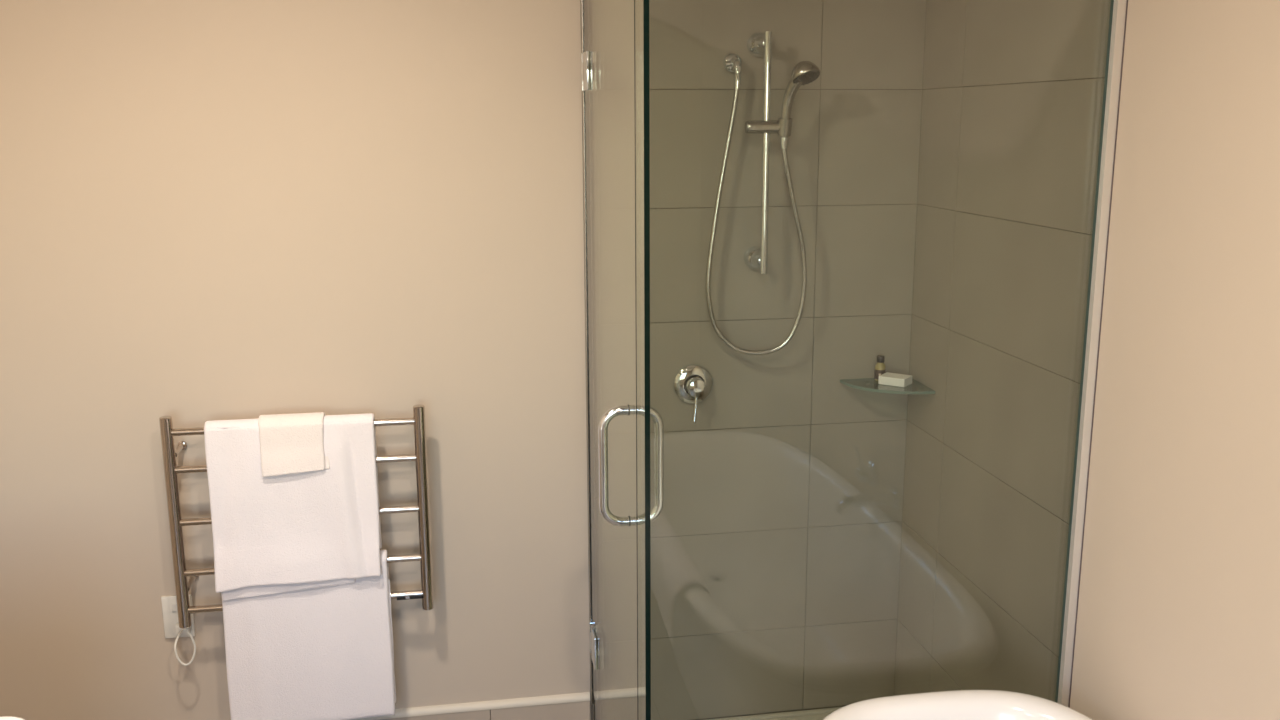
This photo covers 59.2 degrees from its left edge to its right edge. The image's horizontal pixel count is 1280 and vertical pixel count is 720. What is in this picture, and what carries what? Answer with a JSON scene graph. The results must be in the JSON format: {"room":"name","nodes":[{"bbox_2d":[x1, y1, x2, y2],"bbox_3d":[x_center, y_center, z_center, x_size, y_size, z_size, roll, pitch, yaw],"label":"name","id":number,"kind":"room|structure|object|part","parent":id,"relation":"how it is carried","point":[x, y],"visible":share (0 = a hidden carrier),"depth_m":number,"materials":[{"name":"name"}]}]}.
{"room":"bathroom","nodes":[
{"label":"bathroom","id":0,"kind":"room"},
{"bbox_2d":[0,0,926,719],"bbox_3d":[-0.470,-0.101,2.946,2.728,2.428,0.120,-2,12,-9],"label":"wall","id":1,"kind":"structure","parent":0,"point":[210,210],"depth_m":2.88,"materials":[{"name":"paint"}]},
{"bbox_2d":[161,594,195,637],"bbox_3d":[-1.194,0.664,2.912,0.075,0.116,0.013,-2,12,-9],"label":"power outlet","id":2,"kind":"object","parent":1,"relation":"attached to","point":[169,603],"visible":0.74,"depth_m":2.91,"materials":[{"name":"white plastic"}]},
{"bbox_2d":[171,603,176,611],"bbox_3d":[-1.199,0.637,2.902,0.016,0.022,0.005,-2,12,-9],"label":"switch","id":3,"kind":"object","parent":2,"relation":"attached to","point":[173,605],"depth_m":2.90,"materials":[{"name":"white plastic"}]},
{"bbox_2d":[159,404,433,665],"bbox_3d":[-0.867,0.438,2.869,0.655,0.655,0.114,-2,12,-9],"label":"towel rail","id":4,"kind":"object","parent":1,"relation":"attached to","point":[169,453],"visible":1,"depth_m":2.81,"materials":[{"name":"silver metal"}]},
{"bbox_3d":[-1.142,0.403,2.769,0.029,0.543,0.029,-2,12,-9],"label":"post","id":5,"kind":"part","parent":4,"relation":"part of","materials":[{"name":"silver metal"}]},
{"bbox_3d":[-1.166,0.718,2.862,0.044,0.111,0.077,-12,17,-43],"label":"power cord","id":6,"kind":"part","parent":4,"relation":"part of","materials":[{"name":"white plastic"}]},
{"bbox_2d":[204,413,381,599],"bbox_3d":[-0.855,0.364,2.800,0.402,0.452,0.089,-2,12,-9],"label":"bath towel","id":7,"kind":"object","parent":4,"relation":"hanging from","point":[322,528],"visible":0.92,"depth_m":2.78,"materials":[{"name":"white fabric"}]},
{"bbox_2d":[258,412,329,476],"bbox_3d":[-0.849,0.204,2.774,0.169,0.145,0.080,-2,12,-9],"label":"cloth","id":8,"kind":"object","parent":7,"relation":"on","point":[293,443],"visible":0.97,"depth_m":2.74,"materials":[{"name":"white fabric"}]},
{"bbox_2d":[222,550,395,719],"bbox_3d":[-0.844,0.715,2.884,0.414,0.452,0.067,-2,12,-9],"label":"bath towel","id":9,"kind":"object","parent":4,"relation":"hanging from","point":[322,653],"visible":0.68,"depth_m":2.86,"materials":[{"name":"white fabric"}]},
{"bbox_3d":[-0.551,0.380,2.868,0.029,0.543,0.029,-2,12,-9],"label":"post","id":10,"kind":"part","parent":4,"relation":"part of","materials":[{"name":"silver metal"}]},
{"bbox_2d":[353,692,589,719],"bbox_3d":[-0.911,0.973,3.027,1.563,0.020,0.014,-2,12,-9],"label":"trim","id":11,"kind":"structure","parent":1,"relation":"attached to","point":[584,696],"depth_m":3.10,"materials":[{"name":"beige"}]},
{"bbox_2d":[379,701,589,719],"bbox_3d":[-0.910,1.046,3.044,1.563,0.130,0.012,-2,12,-9],"label":"baseboard","id":12,"kind":"structure","parent":1,"relation":"attached to","point":[572,710],"depth_m":3.13,"materials":[{"name":"brown tile"}]},
{"bbox_2d":[581,0,593,703],"bbox_3d":[-0.132,-0.162,2.920,0.020,2.298,0.018,-2,12,-9],"label":"trim","id":13,"kind":"structure","parent":1,"relation":"attached to","point":[582,3],"depth_m":2.90,"materials":[{"name":"grey metal"}]},
{"bbox_2d":[581,0,663,719],"bbox_3d":[-0.066,0.136,2.587,0.136,2.005,0.767,-2,12,-9],"label":"shower door","id":14,"kind":"structure","parent":1,"relation":"attached to","point":[604,707],"depth_m":2.78,"materials":[{"name":"clear glass"}]},
{"bbox_3d":[-0.132,-0.711,2.784,0.027,0.090,0.018,-2,12,-9],"label":"wall plate","id":15,"kind":"part","parent":14,"relation":"part of","materials":[{"name":"silver metal"}]},
{"bbox_3d":[-0.126,0.761,3.098,0.027,0.090,0.018,-2,12,-9],"label":"wall plate","id":16,"kind":"part","parent":14,"relation":"part of","materials":[{"name":"silver metal"}]},
{"bbox_3d":[-0.066,0.137,2.583,0.010,2.005,0.754,-2,12,-9],"label":"door pane","id":17,"kind":"part","parent":14,"relation":"part of","materials":[{"name":"clear glass"}]},
{"bbox_3d":[-0.018,0.218,2.315,0.136,0.258,0.020,-2,12,-9],"label":"pull handle","id":18,"kind":"part","parent":14,"relation":"part of","materials":[{"name":"silver metal"}]},
{"bbox_2d":[628,404,635,525],"bbox_3d":[-0.018,0.218,2.315,0.013,0.260,0.022,-2,12,-9],"label":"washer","id":19,"kind":"object","parent":14,"relation":"in","point":[634,406],"depth_m":2.33,"materials":[{"name":"silver plastic"}]},
{"bbox_2d":[673,364,713,421],"bbox_3d":[0.149,0.087,2.997,0.111,0.144,0.066,-2,12,-9],"label":"shower mixer","id":20,"kind":"object","parent":1,"relation":"attached to","point":[693,383],"visible":1,"depth_m":3.01,"materials":[{"name":"silver metal"}]},
{"bbox_3d":[0.144,0.066,3.018,0.111,0.111,0.015,-2,12,-9],"label":"plate","id":21,"kind":"part","parent":20,"relation":"part of","materials":[{"name":"silver metal"}]},
{"bbox_3d":[0.147,0.129,2.983,0.010,0.068,0.026,6,13,26],"label":"lever","id":22,"kind":"part","parent":20,"relation":"part of","materials":[{"name":"silver metal"}]},
{"bbox_2d":[723,53,741,72],"bbox_3d":[0.238,-0.749,2.839,0.050,0.051,0.058,-2,12,-9],"label":"outlet","id":23,"kind":"object","parent":1,"relation":"attached to","point":[732,63],"visible":1,"depth_m":2.83,"materials":[{"name":"silver metal"}]},
{"bbox_2d":[705,74,806,354],"bbox_3d":[0.303,-0.363,2.892,0.268,0.724,0.050,-1,12,-3],"label":"shower hose","id":24,"kind":"object","parent":23,"relation":"attached to","point":[737,77],"visible":1,"depth_m":2.90,"materials":[{"name":"silver metal"}]},
{"bbox_2d":[744,31,792,273],"bbox_3d":[0.319,-0.525,2.872,0.116,0.606,0.114,-2,12,-9],"label":"shower rail","id":25,"kind":"object","parent":1,"relation":"attached to","point":[759,44],"visible":1,"depth_m":2.84,"materials":[{"name":"silver metal"}]},
{"bbox_2d":[780,61,819,137],"bbox_3d":[0.390,-0.643,2.778,0.105,0.185,0.072,6,13,26],"label":"handset","id":26,"kind":"object","parent":25,"relation":"attached to","point":[803,72],"visible":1,"depth_m":2.76,"materials":[{"name":"grey metal"}]},
{"bbox_3d":[0.376,-0.631,2.801,0.032,0.153,0.068,-10,16,-40],"label":"handle","id":27,"kind":"part","parent":26,"relation":"part of","materials":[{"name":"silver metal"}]},
{"bbox_2d":[840,378,934,393],"bbox_3d":[0.663,0.075,3.028,0.200,0.016,0.175,-2,12,-9],"label":"glass shelf","id":28,"kind":"object","parent":1,"relation":"attached to","point":[920,390],"visible":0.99,"depth_m":3.01,"materials":[{"name":"grey"}]},
{"bbox_2d":[874,355,885,380],"bbox_3d":[0.656,0.022,3.073,0.030,0.068,0.030,-2,12,-9],"label":"toiletry bottle","id":29,"kind":"object","parent":28,"relation":"on","point":[880,368],"visible":0.86,"depth_m":3.06,"materials":[{"name":"yellow"}]},
{"bbox_2d":[878,372,911,386],"bbox_3d":[0.689,0.053,3.036,0.074,0.023,0.056,8,15,34],"label":"soap box","id":30,"kind":"object","parent":28,"relation":"on","point":[892,379],"visible":1,"depth_m":3.02,"materials":[{"name":"white"}]},
{"bbox_2d":[894,0,1279,719],"bbox_3d":[1.194,0.322,0.932,0.140,2.428,4.503,-2,12,-9],"label":"wall","id":31,"kind":"structure","parent":0,"point":[1178,614],"depth_m":2.20,"materials":[{"name":"paint"}]},
{"bbox_3d":[-0.086,1.598,1.041,2.728,0.120,4.620,-2,12,-9],"label":"floor","id":32,"kind":"structure","parent":0,"visible":0},
{"bbox_2d":[706,707,841,719],"bbox_3d":[0.376,1.136,2.830,0.912,0.033,0.894,-2,12,-9],"label":"shower tray","id":33,"kind":"object","parent":32,"relation":"on","point":[815,714],"visible":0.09,"depth_m":3.26,"materials":[{"name":"beige plastic"}]},
{"bbox_2d":[643,0,1127,719],"bbox_3d":[0.446,0.215,2.234,0.902,2.016,0.093,-2,12,-8],"label":"shower frame","id":34,"kind":"object","parent":33,"relation":"on","point":[1118,8],"visible":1,"depth_m":2.17,"materials":[{"name":"silver glass"}]},
{"bbox_3d":[0.006,0.230,2.173,0.010,2.016,0.093,-2,12,-9],"label":"return panel","id":35,"kind":"part","parent":34,"relation":"part of","materials":[{"name":"clear glass"}]},
{"bbox_3d":[0.452,0.221,2.206,0.878,2.016,0.010,-2,12,-9],"label":"panel","id":36,"kind":"part","parent":34,"relation":"part of","materials":[{"name":"clear glass"}]},
{"bbox_2d":[823,690,1092,719],"bbox_3d":[0.705,1.147,1.427,0.718,0.596,1.877,-2,12,-9],"label":"bathtub","id":37,"kind":"object","parent":32,"relation":"on","point":[955,704],"visible":1,"depth_m":2.22,"materials":[{"name":"white ceramic"}]},
{"bbox_3d":[-1.095,1.120,1.245,0.599,0.738,0.910,-2,12,-9],"label":"vanity","id":38,"kind":"object","parent":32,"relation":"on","visible":0},
{"bbox_2d":[0,716,24,719],"bbox_3d":[-1.098,0.694,1.154,0.596,0.131,0.986,-2,12,-9],"label":"washbasin","id":39,"kind":"object","parent":38,"relation":"in","point":[6,717],"visible":1,"depth_m":1.64,"materials":[{"name":"white ceramic"}]}
]}

